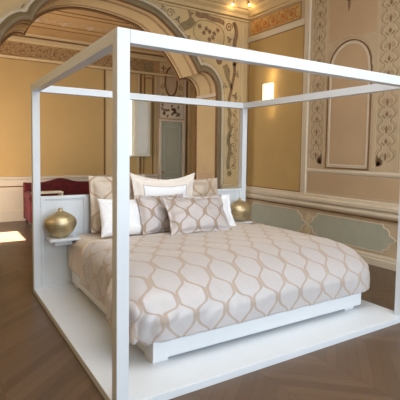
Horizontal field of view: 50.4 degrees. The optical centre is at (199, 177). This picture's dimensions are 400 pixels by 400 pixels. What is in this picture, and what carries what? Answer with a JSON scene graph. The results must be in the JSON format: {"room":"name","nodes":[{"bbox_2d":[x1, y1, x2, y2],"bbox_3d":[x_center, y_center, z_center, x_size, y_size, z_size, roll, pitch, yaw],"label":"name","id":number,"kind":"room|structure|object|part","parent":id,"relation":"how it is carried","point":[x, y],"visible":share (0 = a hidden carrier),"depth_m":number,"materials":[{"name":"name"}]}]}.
{"room":"historic interior","nodes":[
{"label":"historic interior","id":0,"kind":"room"},
{"bbox_2d":[26,9,160,52],"bbox_3d":[-2.026,-3.019,8.659,7.700,0.108,2.567,-1,4,-32],"label":"ceiling","id":1,"kind":"structure","parent":0,"point":[71,24],"depth_m":8.24,"materials":[{"name":"beige paint"}]},
{"bbox_2d":[0,33,193,221],"bbox_3d":[-2.622,-1.230,9.741,7.751,4.230,0.320,-1,4,-32],"label":"wall","id":2,"kind":"structure","parent":0,"point":[76,131],"depth_m":9.47,"materials":[{"name":"beige paint"}]},
{"bbox_3d":[-3.408,0.789,9.332,5.500,0.230,0.030,-1,4,-32],"label":"baseboard","id":3,"kind":"part","parent":2,"relation":"part of","materials":[{"name":"stone"}]},
{"bbox_3d":[-3.393,-0.009,9.276,5.500,0.070,0.045,-1,4,-32],"label":"chair rail","id":4,"kind":"part","parent":2,"relation":"part of","materials":[{"name":"stone"}]},
{"bbox_3d":[-2.567,-2.950,9.536,7.300,0.170,0.120,-1,4,-32],"label":"alcove cornice","id":5,"kind":"part","parent":2,"relation":"part of","materials":[{"name":"beige paint"}]},
{"bbox_3d":[-2.593,-2.543,9.595,7.300,0.070,0.040,-1,4,-32],"label":"frieze moulding","id":6,"kind":"part","parent":2,"relation":"part of","materials":[{"name":"beige paint"}]},
{"bbox_2d":[130,100,150,156],"bbox_3d":[-1.598,-1.222,10.262,0.840,1.420,0.107,-1,4,-32],"label":"window","id":7,"kind":"structure","parent":2,"relation":"in","point":[139,110],"depth_m":10.30,"materials":[{"name":"white"}]},
{"bbox_3d":[-1.794,-1.220,10.171,0.410,1.420,0.055,-1,4,-32],"label":"frame","id":8,"kind":"part","parent":7,"relation":"part of","materials":[{"name":"beige paint"}]},
{"bbox_3d":[-1.401,-1.229,10.333,0.290,1.250,0.003,-1,4,-32],"label":"shutter panel","id":9,"kind":"part","parent":7,"relation":"part of","materials":[{"name":"grey wood"}]},
{"bbox_3d":[-1.398,-1.229,10.329,0.310,1.270,0.012,-1,4,-32],"label":"shutter moulding","id":10,"kind":"part","parent":7,"relation":"part of","materials":[{"name":"beige paint"}]},
{"bbox_3d":[-1.263,-2.242,10.461,0.180,0.400,0.008,-1,4,-32],"label":"ochre panel","id":11,"kind":"part","parent":2,"relation":"part of","materials":[{"name":"paint"}]},
{"bbox_3d":[-1.261,-2.716,10.429,0.210,0.250,0.008,-1,4,-32],"label":"green panel","id":12,"kind":"part","parent":2,"relation":"part of","materials":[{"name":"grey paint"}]},
{"bbox_3d":[-0.728,-2.434,10.767,0.380,0.761,0.030,-1,4,-32],"label":"oval moulding","id":13,"kind":"part","parent":2,"relation":"part of","materials":[{"name":"beige paint"}]},
{"bbox_2d":[159,119,184,179],"bbox_3d":[-0.717,-0.322,10.889,0.720,2.330,0.090,-1,4,-32],"label":"door","id":14,"kind":"structure","parent":2,"relation":"in","point":[171,132],"depth_m":10.87,"materials":[{"name":"grey paint"}]},
{"bbox_3d":[-0.722,-0.308,10.897,0.470,2.030,0.012,-1,4,-32],"label":"moulding","id":15,"kind":"part","parent":14,"relation":"part of","materials":[{"name":"wood"}]},
{"bbox_3d":[-0.715,-1.702,10.841,0.670,0.370,0.006,-1,4,-32],"label":"overdoor panel","id":16,"kind":"part","parent":2,"relation":"part of","materials":[{"name":"paint"}]},
{"bbox_2d":[0,0,247,188],"bbox_3d":[-2.626,-1.160,6.453,7.882,4.500,0.794,-1,4,-32],"label":"wall","id":17,"kind":"structure","parent":0,"point":[216,129],"depth_m":7.83,"materials":[{"name":"beige paint"}]},
{"bbox_2d":[146,0,249,22],"bbox_3d":[-2.326,-3.125,5.891,7.880,0.500,0.360,-1,4,-32],"label":"trim","id":18,"kind":"structure","parent":17,"relation":"attached to","point":[238,11],"depth_m":7.59,"materials":[{"name":"beige paint"}]},
{"bbox_3d":[0.093,-0.280,8.232,0.002,2.400,0.520,-1,4,-32],"label":"jamb panel","id":19,"kind":"part","parent":17,"relation":"part of","materials":[{"name":"beige paint"}]},
{"bbox_3d":[0.099,-1.558,8.145,0.030,0.060,0.720,-1,4,-32],"label":"impost moulding","id":20,"kind":"part","parent":17,"relation":"part of","materials":[{"name":"paint"}]},
{"bbox_3d":[0.650,0.173,8.150,0.580,0.120,0.060,-1,4,-32],"label":"chair rail","id":21,"kind":"part","parent":17,"relation":"part of","materials":[{"name":"paint"}]},
{"bbox_2d":[0,220,399,399],"bbox_3d":[-0.335,1.317,4.198,9.700,0.100,12.437,-1,4,-32],"label":"floor","id":22,"kind":"structure","parent":0,"point":[37,363],"depth_m":3.09,"materials":[{"name":"brown wood"}]},
{"bbox_2d":[31,191,62,270],"bbox_3d":[-1.873,0.673,5.228,0.345,1.015,0.160,-1,4,-32],"label":"side table","id":23,"kind":"object","parent":22,"relation":"on","point":[42,192],"visible":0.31,"depth_m":5.19,"materials":[{"name":"beige paint"}]},
{"bbox_2d":[23,178,89,226],"bbox_3d":[-2.791,0.484,8.736,1.495,0.930,0.740,-1,4,-32],"label":"sofa","id":24,"kind":"object","parent":22,"relation":"on","point":[69,187],"visible":0.3,"depth_m":8.81,"materials":[{"name":"red fabric"}]},
{"bbox_3d":[-3.319,0.607,8.335,0.140,0.480,0.560,-1,4,-32],"label":"armrest","id":25,"kind":"part","parent":24,"relation":"part of","materials":[{"name":"red fabric"}]},
{"bbox_2d":[31,27,399,399],"bbox_3d":[0.068,0.173,4.168,2.800,2.200,2.500,-1,4,-32],"label":"canopy bed","id":26,"kind":"object","parent":22,"relation":"on","point":[119,369],"visible":0.63,"depth_m":3.25,"materials":[{"name":"white paint"}]},
{"bbox_3d":[-1.728,0.102,4.478,0.075,2.148,0.075,-1,4,-32],"label":"post","id":27,"kind":"part","parent":26,"relation":"part of","materials":[{"name":"white paint"}]},
{"bbox_2d":[44,208,76,237],"bbox_3d":[-1.466,0.470,4.463,0.336,0.306,0.286,-1,4,-32],"label":"vase","id":28,"kind":"object","parent":26,"relation":"on","point":[59,224],"visible":1,"depth_m":4.37,"materials":[{"name":"gold metal"}]},
{"bbox_2d":[45,233,80,242],"bbox_3d":[-1.454,0.634,4.497,0.310,0.025,0.264,-1,4,-32],"label":"shelf","id":29,"kind":"object","parent":26,"relation":"attached to","point":[73,236],"depth_m":4.44,"materials":[{"name":"white paint"}]},
{"bbox_3d":[-0.452,0.248,2.421,0.075,2.148,0.075,-1,4,-32],"label":"post","id":30,"kind":"part","parent":26,"relation":"part of","materials":[{"name":"white paint"}]},
{"bbox_3d":[-0.579,0.657,5.231,2.650,0.978,0.055,-1,4,-32],"label":"headboard","id":31,"kind":"part","parent":26,"relation":"part of","materials":[{"name":"white paint"}]},
{"bbox_3d":[-0.560,0.662,5.202,2.650,0.987,0.014,-1,4,-32],"label":"headboard frame","id":32,"kind":"part","parent":26,"relation":"part of","materials":[{"name":"white paint"}]},
{"bbox_2d":[68,223,249,277],"bbox_3d":[-0.290,0.782,4.962,2.328,0.381,0.651,-1,4,-32],"label":"sheet","id":33,"kind":"object","parent":26,"relation":"on","point":[74,250],"visible":0.2,"depth_m":4.46,"materials":[{"name":"beige fabric"}]},
{"bbox_2d":[88,175,144,232],"bbox_3d":[-0.917,0.283,4.813,0.680,0.624,0.180,-1,4,-32],"label":"pillow","id":34,"kind":"object","parent":33,"relation":"on","point":[100,187],"visible":0.32,"depth_m":4.67,"materials":[{"name":"beige fabric"}]},
{"bbox_2d":[97,198,153,237],"bbox_3d":[-0.792,0.420,4.553,0.612,0.415,0.228,-1,4,-32],"label":"pillow","id":35,"kind":"object","parent":33,"relation":"on","point":[105,205],"visible":0.43,"depth_m":4.47,"materials":[{"name":"white fabric"}]},
{"bbox_2d":[135,193,182,234],"bbox_3d":[-0.402,0.394,4.720,0.606,0.405,0.224,-1,4,-32],"label":"pillow","id":36,"kind":"object","parent":33,"relation":"on","point":[153,212],"visible":0.57,"depth_m":4.61,"materials":[{"name":"beige fabric"}]},
{"bbox_2d":[129,172,194,199],"bbox_3d":[-0.414,0.259,4.979,0.871,0.660,0.167,-1,4,-32],"label":"pillow","id":37,"kind":"object","parent":33,"relation":"on","point":[142,186],"visible":0.42,"depth_m":4.93,"materials":[{"name":"fabric"}]},
{"bbox_2d":[193,178,217,196],"bbox_3d":[-0.047,0.290,5.365,0.680,0.564,0.170,-1,4,-32],"label":"pillow","id":38,"kind":"object","parent":33,"relation":"on","point":[201,187],"visible":0.23,"depth_m":5.41,"materials":[{"name":"beige fabric"}]},
{"bbox_2d":[183,194,235,225],"bbox_3d":[0.118,0.402,5.053,0.660,0.387,0.197,-1,4,-29],"label":"pillow","id":39,"kind":"object","parent":33,"relation":"on","point":[225,198],"visible":0.19,"depth_m":5.16,"materials":[{"name":"white fabric"}]},
{"bbox_2d":[79,224,369,345],"bbox_3d":[0.252,0.844,4.094,2.666,0.463,1.600,-1,4,-32],"label":"duvet","id":40,"kind":"object","parent":33,"relation":"on","point":[182,285],"visible":0.91,"depth_m":3.52,"materials":[{"name":"beige fabric"}]},
{"bbox_2d":[161,194,231,234],"bbox_3d":[-0.028,0.400,4.678,0.760,0.390,0.266,-1,4,-29],"label":"pillow","id":41,"kind":"object","parent":40,"relation":"on","point":[186,215],"visible":1,"depth_m":4.60,"materials":[{"name":"beige fabric"}]},
{"bbox_2d":[230,198,250,220],"bbox_3d":[0.531,0.421,5.700,0.336,0.306,0.286,-1,4,-32],"label":"vase","id":42,"kind":"object","parent":26,"relation":"on","point":[240,209],"visible":0.92,"depth_m":5.59,"materials":[{"name":"gold metal"}]},
{"bbox_3d":[0.588,0.045,5.912,0.075,2.148,0.075,-1,4,-32],"label":"post","id":43,"kind":"part","parent":26,"relation":"part of","materials":[{"name":"white paint"}]},
{"bbox_2d":[235,220,251,222],"bbox_3d":[0.501,0.587,5.707,0.310,0.025,0.264,-1,4,-32],"label":"shelf","id":44,"kind":"object","parent":26,"relation":"attached to","point":[245,221],"depth_m":5.64,"materials":[{"name":"white paint"}]},
{"bbox_3d":[1.865,0.192,3.855,0.075,2.148,0.075,-1,4,-32],"label":"post","id":45,"kind":"part","parent":26,"relation":"part of","materials":[{"name":"white paint"}]},
{"bbox_2d":[246,0,399,258],"bbox_3d":[3.179,-0.969,4.704,0.260,4.500,9.870,-1,4,-32],"label":"wall","id":46,"kind":"structure","parent":0,"point":[325,168],"depth_m":6.50,"materials":[{"name":"beige paint"}]},
{"bbox_2d":[263,83,273,99],"bbox_3d":[1.229,-1.488,7.613,0.079,0.400,0.240,-1,4,-32],"label":"wall sconce","id":47,"kind":"object","parent":46,"relation":"attached to","point":[268,89],"visible":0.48,"depth_m":7.55,"materials":[{"name":"white glass"}]},
{"bbox_2d":[247,0,299,20],"bbox_3d":[3.132,-2.959,4.226,0.360,0.470,8.950,-1,4,-32],"label":"trim","id":48,"kind":"structure","parent":46,"relation":"attached to","point":[257,8],"depth_m":7.57,"materials":[{"name":"beige paint"}]},
{"bbox_3d":[1.301,-1.170,7.592,0.004,2.710,1.430,-1,4,-32],"label":"fabric panel","id":49,"kind":"part","parent":46,"relation":"part of","materials":[{"name":"yellow fabric"}]},
{"bbox_3d":[1.302,-2.588,7.509,0.030,0.110,1.500,-1,4,-32],"label":"frieze rail","id":50,"kind":"part","parent":46,"relation":"part of","materials":[{"name":"paint"}]},
{"bbox_3d":[1.330,0.695,7.619,0.004,0.385,1.560,-1,4,-32],"label":"sage panel","id":51,"kind":"part","parent":46,"relation":"part of","materials":[{"name":"green paint"}]},
{"bbox_3d":[1.327,0.695,7.616,0.012,0.399,1.583,-1,4,-32],"label":"panel moulding","id":52,"kind":"part","parent":46,"relation":"part of","materials":[{"name":"paint"}]},
{"bbox_3d":[1.712,-1.317,6.899,0.028,3.120,0.130,-1,4,-32],"label":"pilaster moulding","id":53,"kind":"part","parent":46,"relation":"part of","materials":[{"name":"stone"}]},
{"bbox_2d":[248,223,396,270],"bbox_3d":[3.206,1.219,4.570,0.045,0.150,8.950,-1,4,-32],"label":"baseboard","id":54,"kind":"structure","parent":46,"relation":"attached to","point":[389,263],"depth_m":5.79,"materials":[{"name":"stone"}]},
{"bbox_3d":[3.210,0.532,4.523,0.060,0.232,8.950,-1,4,-32],"label":"chair rail","id":55,"kind":"part","parent":46,"relation":"part of","materials":[{"name":"stone"}]},
{"bbox_3d":[2.164,-1.067,6.201,0.004,1.840,0.740,-1,4,-32],"label":"niche panel","id":56,"kind":"part","parent":46,"relation":"part of","materials":[{"name":"beige paint"}]},
{"bbox_3d":[2.172,0.791,6.262,0.004,0.385,1.560,-1,4,-32],"label":"sage panel","id":57,"kind":"part","parent":46,"relation":"part of","materials":[{"name":"green paint"}]},
{"bbox_3d":[2.169,0.791,6.260,0.012,0.399,1.583,-1,4,-32],"label":"panel moulding","id":58,"kind":"part","parent":46,"relation":"part of","materials":[{"name":"paint"}]},
{"bbox_3d":[3.663,0.091,3.812,0.020,0.060,7.320,-1,4,-32],"label":"niche sill moulding","id":59,"kind":"part","parent":46,"relation":"part of","materials":[{"name":"stone"}]},
{"bbox_3d":[2.192,-2.413,6.105,0.002,0.780,0.820,-1,4,-32],"label":"panel","id":60,"kind":"part","parent":46,"relation":"part of","materials":[{"name":"beige paint"}]},
{"bbox_3d":[2.330,0.132,5.982,0.003,0.280,2.200,-1,4,-32],"label":"plinth panel","id":61,"kind":"part","parent":46,"relation":"part of","materials":[{"name":"beige paint"}]},
{"bbox_2d":[309,0,399,169],"bbox_3d":[2.195,-1.484,6.137,0.003,2.682,1.550,-1,4,-32],"label":"wall panel","id":62,"kind":"object","parent":46,"relation":"on","point":[356,132],"depth_m":6.09,"materials":[{"name":"paint"}]}
]}

